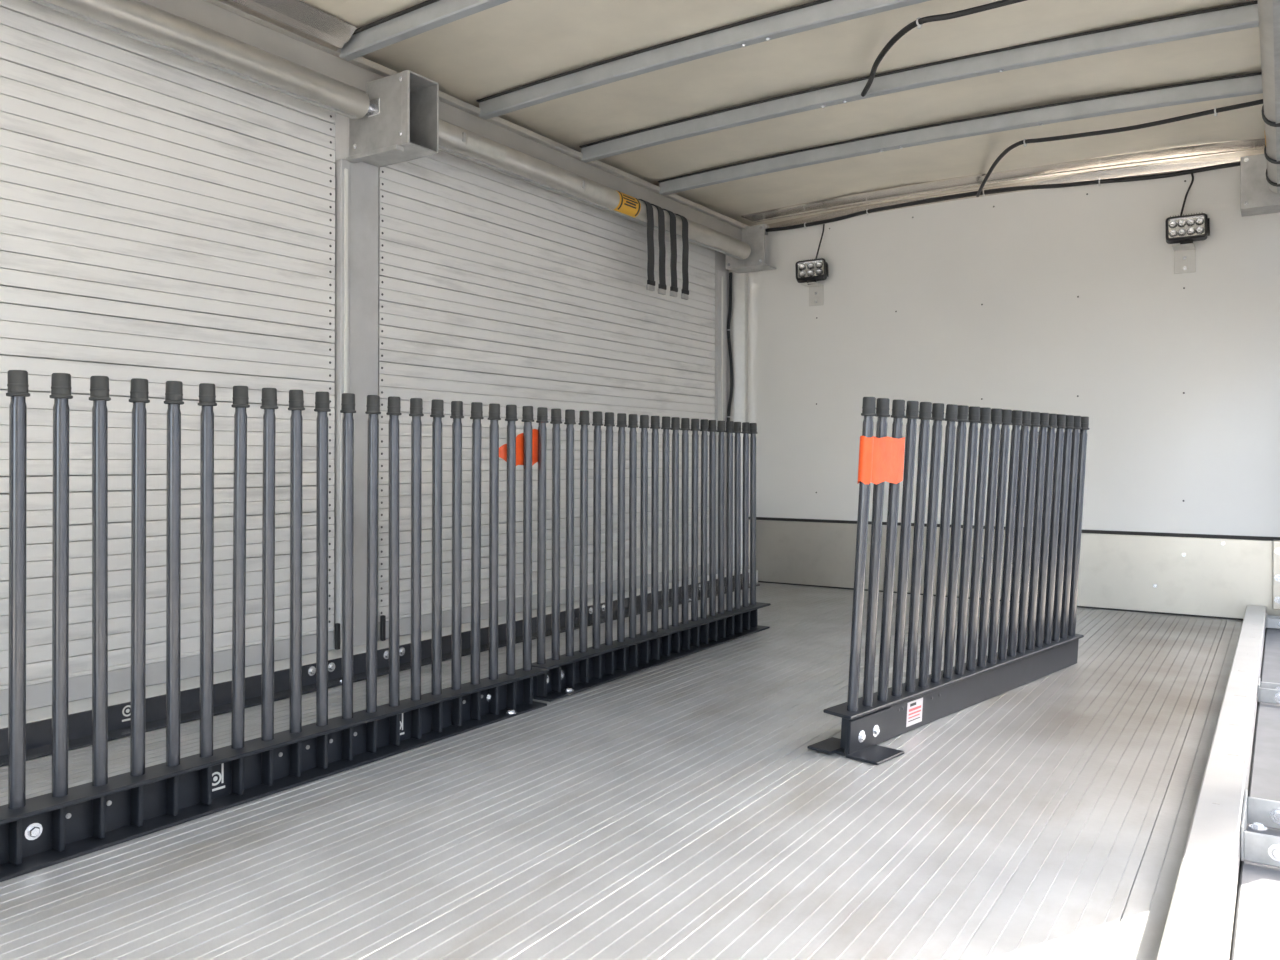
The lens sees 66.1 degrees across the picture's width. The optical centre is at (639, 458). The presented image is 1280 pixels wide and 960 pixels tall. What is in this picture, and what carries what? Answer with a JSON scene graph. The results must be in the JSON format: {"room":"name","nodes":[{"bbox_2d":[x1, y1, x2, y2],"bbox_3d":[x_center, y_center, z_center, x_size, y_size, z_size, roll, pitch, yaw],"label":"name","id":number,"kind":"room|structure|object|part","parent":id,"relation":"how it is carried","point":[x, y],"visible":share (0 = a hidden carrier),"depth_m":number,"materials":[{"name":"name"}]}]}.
{"room":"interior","nodes":[
{"label":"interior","id":0,"kind":"room"},
{"bbox_2d":[0,0,757,728],"bbox_3d":[-1.501,-0.289,2.342,0.322,2.010,7.475,0,0,33],"label":"wall","id":1,"kind":"structure","parent":0,"point":[356,184],"depth_m":3.17,"materials":[{"name":"metal"}]},
{"bbox_2d":[0,0,334,715],"bbox_3d":[-1.585,-0.267,2.156,0.030,1.729,2.252,0,0,33],"label":"door","id":2,"kind":"structure","parent":1,"relation":"in","point":[165,216],"depth_m":2.58,"materials":[{"name":"grey metal"}]},
{"bbox_2d":[218,0,356,50],"bbox_3d":[-2.122,-1.248,1.011,0.095,0.053,4.565,0,0,33],"label":"trim","id":3,"kind":"structure","parent":1,"relation":"attached to","point":[297,17],"depth_m":2.78,"materials":[{"name":"grey metal"}]},
{"bbox_3d":[-0.939,-0.211,3.208,0.115,1.856,0.128,0,0,33],"label":"door post","id":4,"kind":"part","parent":1,"relation":"part of","materials":[{"name":"grey metal"}]},
{"bbox_3d":[-1.487,0.647,2.301,0.234,0.097,7.425,0,0,33],"label":"door sill","id":5,"kind":"part","parent":1,"relation":"part of","materials":[{"name":"metal"}]},
{"bbox_2d":[346,70,438,166],"bbox_3d":[-0.780,-1.058,3.098,0.268,0.236,0.140,0,0,33],"label":"bracket","id":6,"kind":"object","parent":1,"relation":"attached to","point":[401,124],"visible":0.84,"depth_m":3.07,"materials":[{"name":"metal"}]},
{"bbox_2d":[29,0,370,118],"bbox_3d":[-2.098,-1.092,1.149,0.086,0.090,4.583,0,0,33],"label":"tube","id":7,"kind":"object","parent":6,"relation":"attached to","point":[135,19],"visible":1,"depth_m":2.59,"materials":[{"name":"metal"}]},
{"bbox_3d":[-0.826,-1.089,3.056,0.056,0.050,0.006,0,0,33],"label":"shaft plate","id":8,"kind":"part","parent":6,"relation":"part of","materials":[{"name":"metal"}]},
{"bbox_3d":[-0.810,-1.065,3.052,0.268,0.222,0.006,0,0,33],"label":"plate","id":9,"kind":"part","parent":6,"relation":"part of","materials":[{"name":"metal"}]},
{"bbox_3d":[-0.777,-0.957,3.103,0.268,0.006,0.116,0,0,33],"label":"plate","id":10,"kind":"part","parent":6,"relation":"part of","materials":[{"name":"metal"}]},
{"bbox_3d":[-0.743,-1.065,3.154,0.268,0.222,0.006,0,0,33],"label":"plate","id":11,"kind":"part","parent":6,"relation":"part of","materials":[{"name":"metal"}]},
{"bbox_3d":[-0.776,-1.173,3.103,0.268,0.006,0.116,0,0,33],"label":"plate","id":12,"kind":"part","parent":6,"relation":"part of","materials":[{"name":"metal"}]},
{"bbox_2d":[377,149,714,639],"bbox_3d":[-0.243,-0.263,4.206,0.030,1.729,2.284,0,0,33],"label":"door","id":13,"kind":"structure","parent":1,"relation":"in","point":[495,286],"depth_m":3.83,"materials":[{"name":"grey metal"}]},
{"bbox_3d":[0.405,-0.207,5.385,0.100,1.856,0.235,0,0,33],"label":"corner post","id":14,"kind":"part","parent":1,"relation":"part of","materials":[{"name":"grey metal"}]},
{"bbox_2d":[727,272,732,420],"bbox_3d":[0.489,-0.224,5.399,0.047,1.590,0.023,0,0,33],"label":"cable","id":15,"kind":"object","parent":1,"relation":"hanging from","point":[730,273],"visible":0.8,"depth_m":5.39,"materials":[{"name":"black plastic"}]},
{"bbox_2d":[726,224,775,272],"bbox_3d":[0.591,-1.118,5.256,0.228,0.211,0.160,0,0,33],"label":"plate","id":16,"kind":"object","parent":1,"relation":"attached to","point":[754,236],"visible":0.73,"depth_m":5.18,"materials":[{"name":"metal"}]},
{"bbox_2d":[439,119,750,259],"bbox_3d":[-0.091,-1.086,4.186,0.089,0.090,2.396,0,0,33],"label":"tube","id":17,"kind":"object","parent":16,"relation":"attached to","point":[453,139],"visible":0.78,"depth_m":3.83,"materials":[{"name":"metal"}]},
{"bbox_2d":[638,199,654,290],"bbox_3d":[0.010,-0.937,4.338,0.102,0.399,0.060,0,0,33],"label":"strap","id":18,"kind":"object","parent":17,"relation":"hanging from","point":[650,286],"visible":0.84,"depth_m":4.31,"materials":[{"name":"grey fabric"}]},
{"bbox_2d":[651,204,666,294],"bbox_3d":[0.062,-0.935,4.416,0.102,0.403,0.060,0,0,33],"label":"strap","id":19,"kind":"object","parent":17,"relation":"hanging from","point":[662,287],"visible":0.8,"depth_m":4.38,"materials":[{"name":"grey fabric"}]},
{"bbox_2d":[662,208,677,296],"bbox_3d":[0.117,-0.937,4.500,0.102,0.399,0.060,0,0,33],"label":"strap","id":20,"kind":"object","parent":17,"relation":"hanging from","point":[673,242],"visible":0.77,"depth_m":4.47,"materials":[{"name":"grey fabric"}]},
{"bbox_2d":[675,214,688,299],"bbox_3d":[0.173,-0.938,4.587,0.102,0.397,0.052,0,0,33],"label":"strap","id":21,"kind":"object","parent":17,"relation":"hanging from","point":[684,292],"visible":0.8,"depth_m":4.56,"materials":[{"name":"grey fabric"}]},
{"bbox_2d":[0,582,1265,959],"bbox_3d":[-0.411,0.714,1.621,2.740,0.091,7.465,0,0,33],"label":"floor","id":22,"kind":"structure","parent":0,"point":[682,808],"depth_m":1.80,"materials":[{"name":"grey metal"}]},
{"bbox_2d":[0,370,548,881],"bbox_3d":[-0.674,0.262,2.103,0.077,0.811,1.427,0,0,34],"label":"divider","id":23,"kind":"object","parent":22,"relation":"on","point":[63,824],"visible":1,"depth_m":1.94,"materials":[{"name":"black metal"}]},
{"bbox_2d":[499,429,537,465],"bbox_3d":[-0.324,-0.029,2.684,0.022,0.109,0.171,0,0,34],"label":"tape","id":24,"kind":"object","parent":23,"relation":"attached to","point":[519,439],"visible":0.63,"depth_m":2.67,"materials":[{"name":"orange plastic"}]},
{"bbox_2d":[0,574,759,766],"bbox_3d":[-1.366,0.626,2.207,0.070,0.078,7.200,0,0,33],"label":"rail","id":25,"kind":"object","parent":22,"relation":"on","point":[38,733],"visible":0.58,"depth_m":2.72,"materials":[{"name":"metal"}]},
{"bbox_2d":[532,407,770,701],"bbox_3d":[0.103,0.264,3.320,0.076,0.811,1.438,0,0,33],"label":"divider","id":26,"kind":"object","parent":22,"relation":"on","point":[572,672],"visible":1,"depth_m":3.20,"materials":[{"name":"black metal"}]},
{"bbox_2d":[807,397,1088,764],"bbox_3d":[0.955,0.267,2.713,0.179,0.810,1.438,0,0,45],"label":"divider","id":27,"kind":"object","parent":22,"relation":"on","point":[1049,645],"visible":1,"depth_m":2.61,"materials":[{"name":"black metal"}]},
{"bbox_3d":[0.533,0.629,2.278,0.005,0.078,0.185,5,3,43],"label":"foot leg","id":28,"kind":"part","parent":27,"relation":"part of","materials":[{"name":"black metal"}]},
{"bbox_2d":[857,436,904,484],"bbox_3d":[0.556,0.003,2.271,0.037,0.112,0.166,0,0,44],"label":"tape","id":29,"kind":"object","parent":27,"relation":"attached to","point":[881,460],"visible":0.97,"depth_m":2.24,"materials":[{"name":"orange plastic"}]},
{"bbox_2d":[1157,605,1265,959],"bbox_3d":[0.542,0.637,1.003,0.068,0.066,7.375,0,0,33],"label":"rail","id":30,"kind":"object","parent":22,"relation":"on","point":[1199,922],"visible":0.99,"depth_m":1.60,"materials":[{"name":"metal"}]},
{"bbox_2d":[300,0,1264,225],"bbox_3d":[-0.369,-1.270,1.603,2.780,0.126,7.475,0,0,33],"label":"ceiling","id":31,"kind":"structure","parent":0,"point":[733,109],"depth_m":3.30,"materials":[{"name":"metal"}]},
{"bbox_2d":[861,0,1025,96],"bbox_3d":[0.989,-1.211,2.674,0.339,0.060,1.369,0,0,-33],"label":"cable","id":32,"kind":"object","parent":31,"relation":"attached to","point":[918,22],"visible":1,"depth_m":2.70,"materials":[{"name":"black rubber"}]},
{"bbox_2d":[976,99,1262,196],"bbox_3d":[1.676,-1.221,3.866,0.454,0.075,1.586,0,0,-21],"label":"cable","id":33,"kind":"object","parent":31,"relation":"attached to","point":[1216,110],"visible":0.95,"depth_m":3.61,"materials":[{"name":"black rubber"}]},
{"bbox_2d":[747,166,1279,536],"bbox_3d":[1.708,-0.526,4.691,2.820,1.698,0.032,0,0,33],"label":"wall","id":34,"kind":"structure","parent":0,"point":[1064,300],"depth_m":4.54,"materials":[{"name":"grey paint"}]},
{"bbox_2d":[795,224,828,305],"bbox_3d":[0.901,-1.014,5.117,0.173,0.419,0.142,0,0,33],"label":"work light","id":35,"kind":"object","parent":34,"relation":"attached to","point":[810,271],"visible":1,"depth_m":5.10,"materials":[{"name":"grey"}]},
{"bbox_3d":[0.898,-0.907,5.135,0.082,0.005,0.114,0,0,33],"label":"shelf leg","id":36,"kind":"part","parent":35,"relation":"part of","materials":[{"name":"white metal"}]},
{"bbox_3d":[0.927,-0.854,5.181,0.082,0.100,0.005,0,0,33],"label":"mounting plate","id":37,"kind":"part","parent":35,"relation":"part of","materials":[{"name":"white metal"}]},
{"bbox_3d":[0.938,-1.127,5.118,0.065,0.192,0.015,0,0,-34],"label":"cord","id":38,"kind":"part","parent":35,"relation":"part of","materials":[{"name":"black plastic"}]},
{"bbox_2d":[765,161,1239,231],"bbox_3d":[1.648,-1.246,4.688,2.341,0.073,0.025,0,0,33],"label":"harness","id":39,"kind":"object","parent":34,"relation":"attached to","point":[1099,182],"visible":0.86,"depth_m":4.60,"materials":[{"name":"black"}]},
{"bbox_2d":[741,138,1264,234],"bbox_3d":[1.576,-1.257,4.609,2.395,0.093,0.265,0,0,33],"label":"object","id":40,"kind":"structure","parent":34,"relation":"attached to","point":[1118,161],"depth_m":4.49,"materials":[{"name":"metal"}]},
{"bbox_2d":[749,517,1279,619],"bbox_3d":[1.700,0.498,4.683,2.760,0.353,0.045,0,0,33],"label":"baseboard","id":41,"kind":"structure","parent":34,"relation":"attached to","point":[1196,575],"depth_m":4.37,"materials":[{"name":"metal"}]},
{"bbox_2d":[1165,173,1209,273],"bbox_3d":[2.331,-1.012,4.189,0.166,0.424,0.129,0,0,33],"label":"work light","id":42,"kind":"object","parent":34,"relation":"attached to","point":[1186,229],"visible":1,"depth_m":4.17,"materials":[{"name":"grey plastic"}]},
{"bbox_3d":[2.322,-0.903,4.203,0.082,0.005,0.114,0,0,33],"label":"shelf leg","id":43,"kind":"part","parent":42,"relation":"part of","materials":[{"name":"white metal"}]},
{"bbox_3d":[2.352,-0.850,4.249,0.082,0.100,0.005,0,0,33],"label":"mounting plate","id":44,"kind":"part","parent":42,"relation":"part of","materials":[{"name":"white metal"}]},
{"bbox_3d":[2.337,-1.126,4.205,0.070,0.197,0.016,0,0,-18],"label":"cord","id":45,"kind":"part","parent":42,"relation":"part of","materials":[{"name":"black plastic"}]},
{"bbox_2d":[1272,540,1279,609],"bbox_3d":[2.656,0.476,4.005,0.138,0.282,0.048,0,0,33],"label":"plate","id":46,"kind":"object","parent":34,"relation":"attached to","point":[1276,543],"visible":1,"depth_m":4.02,"materials":[{"name":"metal"}]},
{"bbox_2d":[1231,628,1279,959],"bbox_3d":[0.716,-0.278,0.891,0.338,2.020,7.475,0,0,33],"label":"wall","id":47,"kind":"structure","parent":0,"point":[1257,923],"depth_m":1.62,"materials":[{"name":"metal"}]},
{"bbox_2d":[1240,154,1279,216],"bbox_3d":[2.566,-1.112,3.963,0.250,0.211,0.160,0,0,33],"label":"plate","id":48,"kind":"object","parent":47,"relation":"attached to","point":[1256,198],"visible":0.84,"depth_m":3.95,"materials":[{"name":"metal"}]},
{"bbox_2d":[1258,0,1279,193],"bbox_3d":[1.878,-1.081,2.889,0.087,0.090,2.381,0,0,33],"label":"tube","id":49,"kind":"object","parent":48,"relation":"attached to","point":[1268,10],"visible":0.84,"depth_m":2.70,"materials":[{"name":"metal"}]},
{"bbox_2d":[1262,105,1279,126],"bbox_3d":[1.986,-1.082,3.053,0.098,0.098,0.035,0,0,33],"label":"band","id":50,"kind":"object","parent":49,"relation":"attached to","point":[1268,122],"visible":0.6,"depth_m":3.06,"materials":[{"name":"grey rubber"}]},
{"bbox_2d":[1264,145,1279,163],"bbox_3d":[2.238,-1.082,3.438,0.098,0.098,0.035,0,0,33],"label":"band","id":51,"kind":"object","parent":49,"relation":"attached to","point":[1268,158],"visible":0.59,"depth_m":3.45,"materials":[{"name":"grey rubber"}]},
{"bbox_2d":[1266,169,1279,186],"bbox_3d":[2.424,-1.081,3.722,0.098,0.098,0.035,0,0,33],"label":"band","id":52,"kind":"object","parent":49,"relation":"attached to","point":[1267,178],"visible":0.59,"depth_m":3.73,"materials":[{"name":"grey rubber"}]},
{"bbox_2d":[1241,790,1279,866],"bbox_3d":[1.132,0.644,1.691,0.164,0.057,0.228,0,0,33],"label":"bracket","id":53,"kind":"object","parent":47,"relation":"on","point":[1260,848],"visible":1,"depth_m":1.65,"materials":[{"name":"metal"}]},
{"bbox_3d":[1.066,0.643,1.737,0.004,0.057,0.224,0,0,33],"label":"plate","id":54,"kind":"part","parent":53,"relation":"part of","materials":[{"name":"metal"}]},
{"bbox_3d":[1.077,0.647,1.604,0.160,0.049,0.006,0,0,33],"label":"cross plate","id":55,"kind":"part","parent":53,"relation":"part of","materials":[{"name":"metal"}]},
{"bbox_3d":[1.187,0.648,1.771,0.160,0.049,0.006,0,0,33],"label":"cross plate","id":56,"kind":"part","parent":53,"relation":"part of","materials":[{"name":"metal"}]},
{"bbox_2d":[1258,678,1279,703],"bbox_3d":[1.808,0.651,2.725,0.164,0.047,0.118,0,0,33],"label":"bracket","id":57,"kind":"object","parent":47,"relation":"attached to","point":[1268,692],"visible":1,"depth_m":2.72,"materials":[{"name":"metal"}]},
{"bbox_3d":[1.742,0.650,2.770,0.004,0.047,0.114,0,0,33],"label":"plate","id":58,"kind":"part","parent":57,"relation":"part of","materials":[{"name":"metal"}]},
{"bbox_3d":[1.833,0.655,2.759,0.160,0.039,0.006,0,0,33],"label":"cross plate","id":59,"kind":"part","parent":57,"relation":"part of","materials":[{"name":"metal"}]},
{"bbox_3d":[1.784,0.654,2.683,0.160,0.039,0.006,0,0,33],"label":"cross plate","id":60,"kind":"part","parent":57,"relation":"part of","materials":[{"name":"metal"}]},
{"bbox_2d":[1266,613,1279,628],"bbox_3d":[2.596,0.653,3.930,0.164,0.047,0.118,0,0,33],"label":"bracket","id":61,"kind":"object","parent":47,"relation":"attached to","point":[1272,621],"visible":1,"depth_m":3.92,"materials":[{"name":"metal"}]},
{"bbox_3d":[2.621,0.657,3.964,0.160,0.039,0.006,0,0,33],"label":"cross plate","id":62,"kind":"part","parent":61,"relation":"part of","materials":[{"name":"metal"}]},
{"bbox_3d":[2.572,0.657,3.889,0.160,0.039,0.006,0,0,33],"label":"cross plate","id":63,"kind":"part","parent":61,"relation":"part of","materials":[{"name":"metal"}]}
]}

